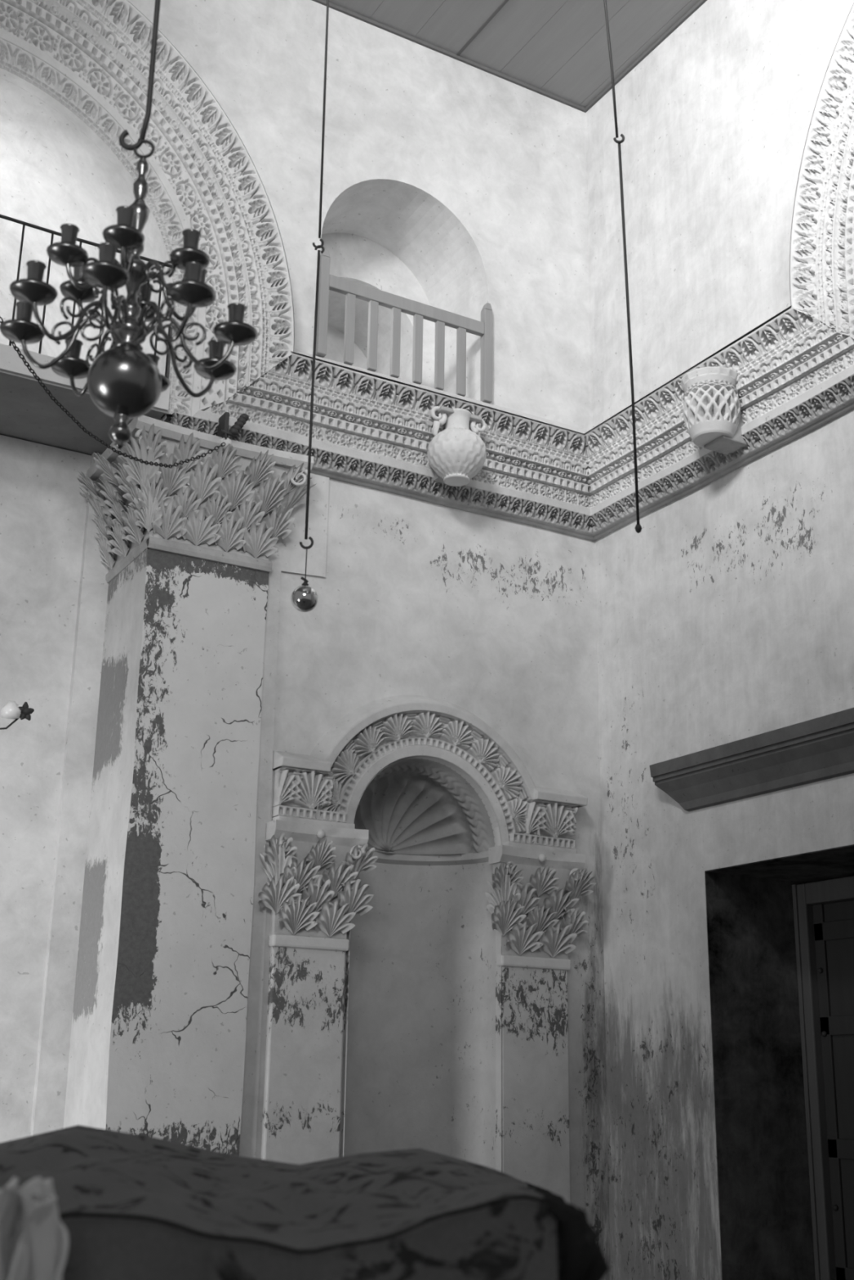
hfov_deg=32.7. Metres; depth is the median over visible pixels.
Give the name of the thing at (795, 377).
crown molding
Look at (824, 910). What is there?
door
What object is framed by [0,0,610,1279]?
wall
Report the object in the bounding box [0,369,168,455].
balcony
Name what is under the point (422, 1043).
niche
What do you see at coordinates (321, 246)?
rod
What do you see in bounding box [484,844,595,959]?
capital
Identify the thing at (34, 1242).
linens
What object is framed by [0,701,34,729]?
wall lamp
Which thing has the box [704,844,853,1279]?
doorway
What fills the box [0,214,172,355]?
iron railing
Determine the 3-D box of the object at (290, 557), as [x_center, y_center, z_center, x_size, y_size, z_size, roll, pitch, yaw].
[-0.912,1.504,9.127,0.448,5.632,0.034,11,-20,-28]
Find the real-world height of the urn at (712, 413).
0.480 m
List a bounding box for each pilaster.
[260,933,349,1164]
[496,954,570,1203]
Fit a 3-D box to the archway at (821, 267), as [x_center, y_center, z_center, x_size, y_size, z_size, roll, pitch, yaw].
[3.074,-3.348,8.473,0.303,3.156,2.549,11,-20,-28]
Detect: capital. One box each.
[76,415,316,570]
[257,819,377,938]
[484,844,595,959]
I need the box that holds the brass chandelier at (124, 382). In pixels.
[0,0,257,449]
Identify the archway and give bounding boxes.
[0,0,293,418]
[789,4,853,339]
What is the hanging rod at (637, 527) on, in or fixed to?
hanging from the ceiling
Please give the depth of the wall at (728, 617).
9.92 m
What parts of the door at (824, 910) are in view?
panel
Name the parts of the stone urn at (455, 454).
handle, handle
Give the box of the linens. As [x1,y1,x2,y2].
[0,1176,69,1279]
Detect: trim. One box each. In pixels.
[0,343,169,411]
[128,1,853,353]
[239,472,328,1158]
[293,305,791,433]
[311,0,707,112]
[649,707,853,811]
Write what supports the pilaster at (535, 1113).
on the floor
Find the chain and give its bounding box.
[0,316,225,468]
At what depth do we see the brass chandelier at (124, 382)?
4.24 m
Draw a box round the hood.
[353,758,494,854]
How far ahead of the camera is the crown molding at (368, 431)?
10.26 m
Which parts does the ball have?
cord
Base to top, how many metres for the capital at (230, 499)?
0.730 m
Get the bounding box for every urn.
[426,405,486,486]
[680,366,747,455]
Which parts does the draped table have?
edge cord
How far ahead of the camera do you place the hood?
10.17 m
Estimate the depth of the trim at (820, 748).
9.01 m
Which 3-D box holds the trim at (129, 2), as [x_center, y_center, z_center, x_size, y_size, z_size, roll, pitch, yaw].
[0.314,-3.695,8.534,10.320,2.730,3.598,-3,-18,13]
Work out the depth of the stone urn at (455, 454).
10.20 m
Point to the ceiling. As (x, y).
(559, 48)
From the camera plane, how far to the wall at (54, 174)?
10.24 m
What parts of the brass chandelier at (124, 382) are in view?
arm, arm, arm, arm, arm, arm, globe, arm, stem, chandelier rod, arm, arm, arm, arm, arm, arm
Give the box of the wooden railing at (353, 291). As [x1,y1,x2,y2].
[315,249,492,403]
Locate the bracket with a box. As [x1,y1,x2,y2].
[217,412,248,439]
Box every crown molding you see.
[169,352,594,541]
[584,307,853,541]
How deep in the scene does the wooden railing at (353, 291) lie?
10.68 m
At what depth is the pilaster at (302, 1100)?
8.88 m
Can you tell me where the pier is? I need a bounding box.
[62,536,272,1155]
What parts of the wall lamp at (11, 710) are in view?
lamp shade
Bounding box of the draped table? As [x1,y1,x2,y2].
[0,1124,608,1279]
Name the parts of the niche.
block moulding, moulding, moulding, block moulding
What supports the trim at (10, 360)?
attached to the wall at (54, 174)
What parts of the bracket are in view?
upright plate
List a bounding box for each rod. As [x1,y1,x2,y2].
[299,0,328,549]
[603,0,641,533]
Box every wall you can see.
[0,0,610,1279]
[0,68,173,421]
[585,0,853,1279]
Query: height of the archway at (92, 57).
3.156 m
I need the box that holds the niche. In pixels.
[271,694,587,1171]
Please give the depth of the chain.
7.78 m
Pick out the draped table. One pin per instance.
(131, 1206)
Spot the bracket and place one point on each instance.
(223, 431)
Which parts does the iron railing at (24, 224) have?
rod, rod, rod, rail, rod, rod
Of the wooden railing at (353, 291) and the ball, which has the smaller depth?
the ball
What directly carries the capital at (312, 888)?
on the pilaster at (302, 1100)
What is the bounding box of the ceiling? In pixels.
[324,0,700,107]
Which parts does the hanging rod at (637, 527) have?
rod, rod, knob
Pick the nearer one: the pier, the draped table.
the draped table
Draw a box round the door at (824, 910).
[791,875,853,1279]
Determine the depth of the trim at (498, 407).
10.53 m
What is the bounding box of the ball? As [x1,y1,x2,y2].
[291,546,318,612]
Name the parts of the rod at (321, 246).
rod, rod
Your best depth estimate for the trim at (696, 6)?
11.58 m

